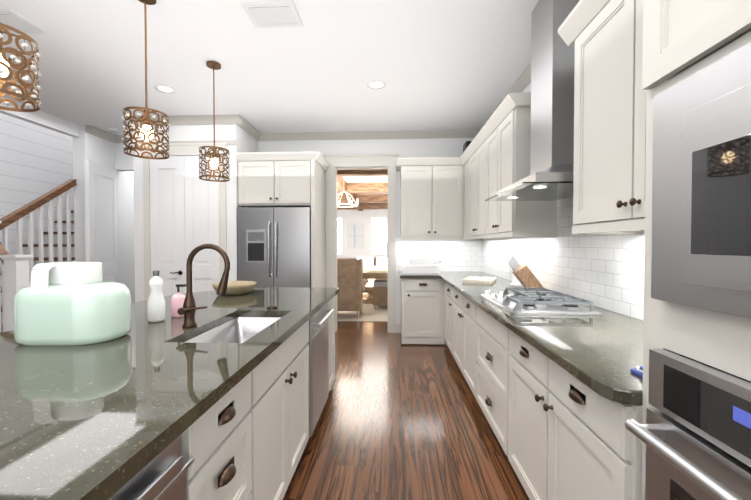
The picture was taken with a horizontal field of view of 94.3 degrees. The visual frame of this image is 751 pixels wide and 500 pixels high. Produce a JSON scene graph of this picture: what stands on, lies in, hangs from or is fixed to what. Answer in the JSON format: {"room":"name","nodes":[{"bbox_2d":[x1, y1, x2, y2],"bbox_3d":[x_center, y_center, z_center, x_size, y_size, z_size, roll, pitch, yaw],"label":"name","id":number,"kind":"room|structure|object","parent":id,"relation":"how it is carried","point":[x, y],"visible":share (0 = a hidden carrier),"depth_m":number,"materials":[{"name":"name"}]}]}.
{"room":"kitchen","nodes":[
{"label":"kitchen","id":0,"kind":"room"},
{"bbox_2d":[0,113,73,270],"bbox_3d":[-5.232,-1.476,5.396,0.120,5.400,7.500,0,1,3],"label":"wall","id":1,"kind":"structure","parent":0,"point":[36,161],"depth_m":5.22,"materials":[{"name":"paint"}]},
{"bbox_2d":[0,97,79,136],"bbox_3d":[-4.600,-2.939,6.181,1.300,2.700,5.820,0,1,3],"label":"beam","id":2,"kind":"structure","parent":0,"point":[51,122],"depth_m":4.34,"materials":[{"name":"white paint"}]},
{"bbox_2d":[73,125,134,302],"bbox_3d":[-4.002,-1.502,6.956,0.180,5.400,4.260,0,1,3],"label":"wall","id":3,"kind":"structure","parent":0,"point":[102,151],"depth_m":5.24,"materials":[{"name":"white paint"}]},
{"bbox_2d":[84,159,118,282],"bbox_3d":[-3.881,0.006,4.982,0.265,2.430,0.727,0,1,3],"label":"door leaf","id":4,"kind":"structure","parent":3,"relation":"in","point":[101,214],"depth_m":4.93,"materials":[{"name":"white paint"}]},
{"bbox_2d":[133,124,257,301],"bbox_3d":[-2.473,-0.247,4.927,1.380,2.959,0.739,0,1,3],"label":"wall","id":5,"kind":"structure","parent":0,"point":[246,141],"depth_m":4.54,"materials":[{"name":"white paint"}]},
{"bbox_2d":[143,155,226,299],"bbox_3d":[-2.490,0.004,4.532,1.105,2.470,0.059,0,1,3],"label":"pantry double doors","id":6,"kind":"structure","parent":5,"relation":"in","point":[184,210],"depth_m":4.55,"materials":[{"name":"white paint"}]},
{"bbox_2d":[0,0,538,194],"bbox_3d":[-2.637,-1.796,6.011,9.000,0.100,18.000,0,1,3],"label":"ceiling","id":7,"kind":"structure","parent":0,"point":[447,64],"depth_m":3.14,"materials":[{"name":"white paint"}]},
{"bbox_2d":[0,23,40,111],"bbox_3d":[-1.566,-1.143,1.433,0.269,1.049,0.269,0,1,3],"label":"pendant light","id":8,"kind":"object","parent":7,"relation":"hanging from","point":[7,72],"visible":1,"depth_m":1.45,"materials":[{"name":"brown metal"}]},
{"bbox_2d":[0,9,46,33],"bbox_3d":[-2.725,-1.681,2.573,0.360,0.013,0.260,0,1,3],"label":"ceiling vent","id":9,"kind":"object","parent":7,"relation":"in","point":[9,17],"depth_m":2.58,"materials":[{"name":"white"}]},
{"bbox_2d":[107,127,118,131],"bbox_3d":[-3.741,-1.711,4.967,0.128,0.034,0.128,0,1,-6],"label":"smoke detector","id":10,"kind":"object","parent":7,"relation":"attached to","point":[111,129],"visible":0.42,"depth_m":4.90,"materials":[{"name":"white plastic"}]},
{"bbox_2d":[122,0,169,159],"bbox_3d":[-1.522,-1.158,2.312,0.269,1.049,0.269,0,1,3],"label":"pendant light","id":11,"kind":"object","parent":7,"relation":"hanging from","point":[146,132],"visible":1,"depth_m":2.29,"materials":[{"name":"brown metal"}]},
{"bbox_2d":[154,85,175,93],"bbox_3d":[-2.228,-1.704,3.694,0.195,0.006,0.195,0,1,-6],"label":"recessed light","id":12,"kind":"object","parent":7,"relation":"in","point":[162,88],"depth_m":3.69,"materials":[{"name":"white"}]},
{"bbox_2d":[198,61,229,181],"bbox_3d":[-1.478,-1.173,3.191,0.269,1.049,0.269,0,1,3],"label":"pendant light","id":13,"kind":"object","parent":7,"relation":"hanging from","point":[213,162],"visible":1,"depth_m":3.17,"materials":[{"name":"brown metal"}]},
{"bbox_2d":[241,1,302,27],"bbox_3d":[-0.731,-1.680,2.493,0.360,0.013,0.260,0,1,3],"label":"ceiling vent","id":14,"kind":"object","parent":7,"relation":"in","point":[271,14],"depth_m":2.48,"materials":[{"name":"white"}]},
{"bbox_2d":[337,169,387,210],"bbox_3d":[-0.270,-1.694,10.700,4.239,0.259,7.599,0,1,3],"label":"beams","id":15,"kind":"structure","parent":7,"relation":"attached to","point":[372,201],"depth_m":9.32,"materials":[{"name":"brown wood"}]},
{"bbox_2d":[337,191,357,206],"bbox_3d":[-0.764,-1.425,8.427,0.690,0.720,0.688,0,1,3],"label":"ring chandelier","id":16,"kind":"object","parent":15,"relation":"hanging from","point":[352,204],"visible":0.67,"depth_m":8.40,"materials":[{"name":"silver metal"}]},
{"bbox_2d":[367,80,385,89],"bbox_3d":[0.010,-1.702,3.597,0.195,0.006,0.195,0,1,-3],"label":"recessed light","id":17,"kind":"object","parent":7,"relation":"in","point":[376,85],"depth_m":3.60,"materials":[{"name":"white"}]},
{"bbox_2d":[116,138,481,332],"bbox_3d":[-1.208,-0.254,5.294,5.570,2.960,0.120,0,1,3],"label":"wall","id":18,"kind":"structure","parent":0,"point":[430,147],"depth_m":5.16,"materials":[{"name":"white paint"}]},
{"bbox_2d":[400,157,455,239],"bbox_3d":[0.793,-0.721,4.960,0.870,1.085,0.328,0,1,3],"label":"upper cabinet","id":19,"kind":"object","parent":18,"relation":"attached to","point":[443,198],"depth_m":4.80,"materials":[{"name":"white paint"}]},
{"bbox_2d":[396,238,479,270],"bbox_3d":[0.929,0.067,5.129,1.260,0.492,0.007,0,1,3],"label":"tile backsplash","id":20,"kind":"structure","parent":18,"relation":"attached to","point":[451,251],"depth_m":5.12,"materials":[{"name":"white tile"}]},
{"bbox_2d":[337,209,387,257],"bbox_3d":[0.054,-0.410,14.571,4.480,2.960,0.120,0,1,3],"label":"wall","id":21,"kind":"structure","parent":0,"point":[355,216],"depth_m":14.53,"materials":[{"name":"white paint"}]},
{"bbox_2d":[347,223,364,248],"bbox_3d":[-0.819,-0.589,14.527,0.740,1.080,0.040,0,1,3],"label":"picture","id":22,"kind":"object","parent":21,"relation":"attached to","point":[355,235],"visible":0.98,"depth_m":14.51,"materials":[{"name":"white paper"}]},
{"bbox_2d":[337,215,387,255],"bbox_3d":[-0.634,-0.599,14.525,3.710,1.700,0.025,0,1,3],"label":"dining room window","id":23,"kind":"structure","parent":21,"relation":"in","point":[378,230],"depth_m":14.49,"materials":[{"name":"white glass"}]},
{"bbox_2d":[283,321,529,499],"bbox_3d":[-2.637,1.244,6.062,9.000,0.060,18.000,0,1,3],"label":"floor","id":24,"kind":"structure","parent":0,"point":[398,420],"depth_m":2.41,"materials":[{"name":"brown wood"}]},
{"bbox_2d":[0,179,76,332],"bbox_3d":[-4.351,-0.090,5.320,1.645,2.632,3.565,0,1,3],"label":"staircase","id":25,"kind":"structure","parent":24,"relation":"on","point":[49,247],"depth_m":4.25,"materials":[{"name":"white paint"}]},
{"bbox_2d":[181,359,264,499],"bbox_3d":[-0.771,0.859,1.131,0.622,0.874,0.478,0,1,3],"label":"base cabinet","id":26,"kind":"object","parent":24,"relation":"on","point":[246,437],"depth_m":1.12,"materials":[{"name":"white paint"}]},
{"bbox_2d":[108,435,193,499],"bbox_3d":[-0.772,0.863,0.587,0.615,0.856,0.601,0,1,3],"label":"dishwasher","id":27,"kind":"object","parent":26,"relation":"in","point":[161,475],"visible":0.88,"depth_m":0.77,"materials":[{"name":"grey metal"}]},
{"bbox_2d":[237,207,310,287],"bbox_3d":[-1.294,0.335,4.804,0.940,1.770,0.787,0,1,3],"label":"refrigerator","id":28,"kind":"object","parent":24,"relation":"on","point":[274,246],"visible":0.65,"depth_m":4.47,"materials":[{"name":"grey metal"}]},
{"bbox_2d":[235,151,329,287],"bbox_3d":[-1.236,-0.014,4.856,1.093,2.495,0.763,0,1,3],"label":"tall cabinet","id":29,"kind":"object","parent":24,"relation":"on","point":[279,179],"visible":1,"depth_m":4.53,"materials":[{"name":"white paint"}]},
{"bbox_2d":[265,297,334,412],"bbox_3d":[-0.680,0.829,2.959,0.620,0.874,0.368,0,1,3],"label":"base cabinet","id":30,"kind":"object","parent":24,"relation":"on","point":[287,367],"depth_m":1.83,"materials":[{"name":"white paint"}]},
{"bbox_2d":[0,287,339,499],"bbox_3d":[-1.058,0.396,1.447,1.277,0.040,3.570,0,1,3],"label":"countertop","id":31,"kind":"structure","parent":30,"relation":"on","point":[107,420],"depth_m":0.96,"materials":[{"name":"stone"}]},
{"bbox_2d":[13,262,130,345],"bbox_3d":[-1.274,0.213,1.480,0.410,0.322,0.261,0,1,3],"label":"jug vase","id":32,"kind":"object","parent":31,"relation":"on","point":[66,303],"visible":1,"depth_m":1.37,"materials":[{"name":"green ceramic"}]},
{"bbox_2d":[147,270,165,321],"bbox_3d":[-1.138,0.238,1.809,0.079,0.262,0.080,0,1,3],"label":"dish soap bottle","id":33,"kind":"object","parent":31,"relation":"on","point":[156,310],"visible":1,"depth_m":1.78,"materials":[{"name":"white plastic"}]},
{"bbox_2d":[171,284,185,317],"bbox_3d":[-1.085,0.278,1.922,0.076,0.178,0.072,0,1,3],"label":"soap pump","id":34,"kind":"object","parent":31,"relation":"on","point":[177,299],"visible":0.9,"depth_m":1.90,"materials":[{"name":"pink plastic"}]},
{"bbox_2d":[177,244,229,327],"bbox_3d":[-0.820,0.170,1.668,0.234,0.402,0.102,0,1,3],"label":"gooseneck faucet","id":35,"kind":"object","parent":31,"relation":"on","point":[189,308],"visible":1,"depth_m":1.67,"materials":[{"name":"brown metal"}]},
{"bbox_2d":[185,317,281,342],"bbox_3d":[-0.685,0.563,1.762,0.386,0.300,0.746,0,1,3],"label":"undermount sink","id":36,"kind":"object","parent":31,"relation":"in","point":[239,330],"visible":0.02,"depth_m":2.08,"materials":[{"name":"silver metal"}]},
{"bbox_2d":[212,281,256,294],"bbox_3d":[-1.137,0.309,2.817,0.336,0.085,0.336,0,1,3],"label":"bowl","id":37,"kind":"object","parent":31,"relation":"on","point":[239,287],"visible":0.77,"depth_m":2.73,"materials":[{"name":"beige ceramic"}]},
{"bbox_2d":[307,303,333,436],"bbox_3d":[-0.658,0.831,2.474,0.653,0.856,0.591,0,1,3],"label":"dishwasher","id":38,"kind":"object","parent":30,"relation":"in","point":[318,362],"visible":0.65,"depth_m":2.34,"materials":[{"name":"grey metal"}]},
{"bbox_2d":[337,291,387,321],"bbox_3d":[-0.415,1.167,8.443,4.000,0.012,5.020,0,1,3],"label":"jute rug","id":39,"kind":"object","parent":24,"relation":"on","point":[370,313],"visible":0.07,"depth_m":6.45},
{"bbox_2d":[337,259,362,318],"bbox_3d":[-0.565,0.677,6.339,0.650,1.037,0.660,0,1,3],"label":"chair","id":40,"kind":"object","parent":39,"relation":"on","point":[350,283],"visible":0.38,"depth_m":6.02,"materials":[{"name":"brown wicker"}]},
{"bbox_2d":[337,257,387,290],"bbox_3d":[-0.297,0.664,9.780,3.500,0.949,0.920,0,1,3],"label":"sofa","id":41,"kind":"object","parent":39,"relation":"on","point":[377,261],"visible":0.19,"depth_m":9.88,"materials":[{"name":"white fabric"}]},
{"bbox_2d":[363,266,387,303],"bbox_3d":[-0.065,0.797,7.828,0.960,0.746,2.200,0,1,3],"label":"dining table","id":42,"kind":"object","parent":39,"relation":"on","point":[371,277],"visible":0.42,"depth_m":7.56,"materials":[{"name":"brown wood"}]},
{"bbox_2d":[373,279,387,308],"bbox_3d":[0.253,0.908,7.188,0.580,0.547,0.550,0,1,3],"label":"chair","id":43,"kind":"object","parent":39,"relation":"on","point":[380,291],"visible":0.48,"depth_m":6.92,"materials":[{"name":"brown wicker"}]},
{"bbox_2d":[383,235,387,256],"bbox_3d":[0.491,0.222,14.100,0.400,1.687,0.400,0,1,3],"label":"floor lamp","id":44,"kind":"object","parent":24,"relation":"on","point":[385,238],"visible":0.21,"depth_m":13.96,"materials":[{"name":"white"}]},
{"bbox_2d":[401,278,440,344],"bbox_3d":[0.631,0.797,4.832,0.550,0.874,0.650,0,1,3],"label":"base cabinet","id":45,"kind":"object","parent":24,"relation":"on","point":[420,298],"depth_m":4.52,"materials":[{"name":"white paint"}]},
{"bbox_2d":[399,271,643,404],"bbox_3d":[0.853,0.369,3.037,1.223,0.040,4.186,0,1,3],"label":"countertop","id":46,"kind":"structure","parent":45,"relation":"on","point":[602,355],"depth_m":1.49,"materials":[{"name":"stone"}]},
{"bbox_2d":[401,258,440,273],"bbox_3d":[0.657,0.218,4.922,0.573,0.196,0.408,0,1,3],"label":"toaster","id":47,"kind":"object","parent":46,"relation":"on","point":[421,266],"visible":1,"depth_m":4.73,"materials":[{"name":"white"}]},
{"bbox_2d":[462,276,495,283],"bbox_3d":[1.128,0.321,3.765,0.300,0.031,0.430,0,1,25],"label":"cutting board","id":48,"kind":"object","parent":46,"relation":"on","point":[478,279],"visible":1,"depth_m":3.64,"materials":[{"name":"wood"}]},
{"bbox_2d":[510,248,524,285],"bbox_3d":[1.401,0.159,3.418,0.150,0.365,0.150,0,1,3],"label":"paper towel holder","id":49,"kind":"object","parent":46,"relation":"on","point":[520,259],"visible":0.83,"depth_m":3.37,"materials":[{"name":"white paper"}]},
{"bbox_2d":[506,255,543,290],"bbox_3d":[1.266,0.197,2.945,0.322,0.306,0.110,0,1,3],"label":"knife block","id":50,"kind":"object","parent":46,"relation":"on","point":[524,276],"visible":0.98,"depth_m":2.89,"materials":[{"name":"brown wood"}]},
{"bbox_2d":[480,287,601,315],"bbox_3d":[1.043,0.325,2.327,0.505,0.070,0.740,0,1,3],"label":"gas cooktop","id":51,"kind":"object","parent":46,"relation":"in","point":[522,301],"visible":1,"depth_m":2.11,"materials":[{"name":"silver metal"}]},
{"bbox_2d":[631,366,642,377],"bbox_3d":[0.876,0.370,1.039,0.160,0.023,0.110,0,1,3],"label":"dish towel","id":52,"kind":"object","parent":46,"relation":"on","point":[638,370],"visible":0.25,"depth_m":1.07,"materials":[{"name":"blue fabric"}]},
{"bbox_2d":[441,280,444,344],"bbox_3d":[1.194,0.806,4.323,0.670,0.874,0.315,0,1,3],"label":"base cabinet","id":53,"kind":"object","parent":24,"relation":"on","point":[442,282],"depth_m":4.51,"materials":[{"name":"white paint"}]},
{"bbox_2d":[445,283,448,347],"bbox_3d":[1.175,0.812,3.953,0.670,0.874,0.535,0,1,3],"label":"base cabinet","id":54,"kind":"object","parent":24,"relation":"on","point":[446,285],"depth_m":4.18,"materials":[{"name":"white paint"}]},
{"bbox_2d":[449,285,472,392],"bbox_3d":[1.140,0.824,3.249,0.670,0.874,1.135,0,1,3],"label":"base cabinet","id":55,"kind":"object","parent":24,"relation":"on","point":[460,307],"depth_m":3.24,"materials":[{"name":"white paint"}]},
{"bbox_2d":[473,303,504,451],"bbox_3d":[1.092,0.840,2.308,0.670,0.874,0.880,0,1,3],"label":"base cabinet","id":56,"kind":"object","parent":24,"relation":"on","point":[488,333],"depth_m":2.31,"materials":[{"name":"white paint"}]},
{"bbox_2d":[505,326,641,499],"bbox_3d":[1.049,0.854,1.437,0.670,0.874,0.994,0,1,3],"label":"base cabinet","id":57,"kind":"object","parent":24,"relation":"on","point":[560,433],"depth_m":1.33,"materials":[{"name":"white paint"}]},
{"bbox_2d":[641,0,750,499],"bbox_3d":[0.985,0.059,0.540,0.708,2.495,0.775,0,1,3],"label":"tall cabinet","id":58,"kind":"object","parent":24,"relation":"on","point":[683,39],"visible":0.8,"depth_m":0.81,"materials":[{"name":"white paint"}]},
{"bbox_2d":[625,349,750,499],"bbox_3d":[0.912,0.611,0.552,0.625,0.716,0.629,0,1,3],"label":"wall oven","id":59,"kind":"object","parent":58,"relation":"in","point":[693,433],"visible":1,"depth_m":0.73,"materials":[{"name":"grey metal"}]},
{"bbox_2d":[651,42,750,318],"bbox_3d":[0.870,-0.124,0.542,0.468,0.499,0.629,0,1,3],"label":"built-in microwave","id":60,"kind":"object","parent":58,"relation":"in","point":[701,220],"visible":1,"depth_m":0.69,"materials":[{"name":"silver metal"}]},
{"bbox_2d":[495,82,642,320],"bbox_3d":[1.667,-0.263,5.821,0.120,2.960,18.000,0,1,3],"label":"wall","id":61,"kind":"structure","parent":0,"point":[527,88],"depth_m":3.38,"materials":[{"name":"white paint"}]},
{"bbox_2d":[85,62,530,332],"bbox_3d":[-1.365,-0.201,2.164,5.570,2.960,6.390,0,1,3],"label":"trim","id":62,"kind":"structure","parent":61,"relation":"attached to","point":[379,161],"depth_m":5.13,"materials":[{"name":"grey paint"}]},
{"bbox_2d":[468,132,483,235],"bbox_3d":[1.335,-0.704,3.961,0.354,1.085,0.870,0,1,3],"label":"upper cabinet","id":63,"kind":"object","parent":61,"relation":"attached to","point":[476,153],"depth_m":4.00,"materials":[{"name":"white paint"}]},
{"bbox_2d":[456,148,495,239],"bbox_3d":[1.336,-0.717,4.717,0.429,1.085,0.760,0,1,3],"label":"upper cabinet","id":64,"kind":"object","parent":61,"relation":"attached to","point":[462,161],"depth_m":4.77,"materials":[{"name":"white paint"}]},
{"bbox_2d":[463,141,471,151],"bbox_3d":[1.352,-1.350,4.927,0.202,0.320,0.220,0,1,3],"label":"speaker box","id":65,"kind":"object","parent":64,"relation":"on","point":[466,145],"visible":0.23,"depth_m":4.82,"materials":[{"name":"black plastic"}]},
{"bbox_2d":[484,92,556,235],"bbox_3d":[1.298,-0.691,3.216,0.354,1.085,0.885,0,1,3],"label":"upper cabinet","id":66,"kind":"object","parent":61,"relation":"attached to","point":[507,137],"depth_m":2.81,"materials":[{"name":"white paint"}]},
{"bbox_2d":[485,0,579,200],"bbox_3d":[1.130,-1.029,2.315,0.578,1.305,0.810,0,1,3],"label":"hood chimney","id":67,"kind":"object","parent":61,"relation":"attached to","point":[550,177],"visible":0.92,"depth_m":2.16,"materials":[{"name":"silver metal"}]},
{"bbox_2d":[480,196,644,320],"bbox_3d":[1.461,-0.193,3.001,0.008,1.084,4.192,0,1,3],"label":"tile backsplash","id":68,"kind":"structure","parent":61,"relation":"attached to","point":[605,271],"depth_m":2.41,"materials":[{"name":"white tile"}]},
{"bbox_2d":[558,0,646,233],"bbox_3d":[1.180,-0.641,1.411,0.408,1.125,1.004,0,1,3],"label":"upper cabinet","id":69,"kind":"object","parent":61,"relation":"attached to","point":[604,38],"visible":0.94,"depth_m":1.57,"materials":[{"name":"white paint"}]}
]}

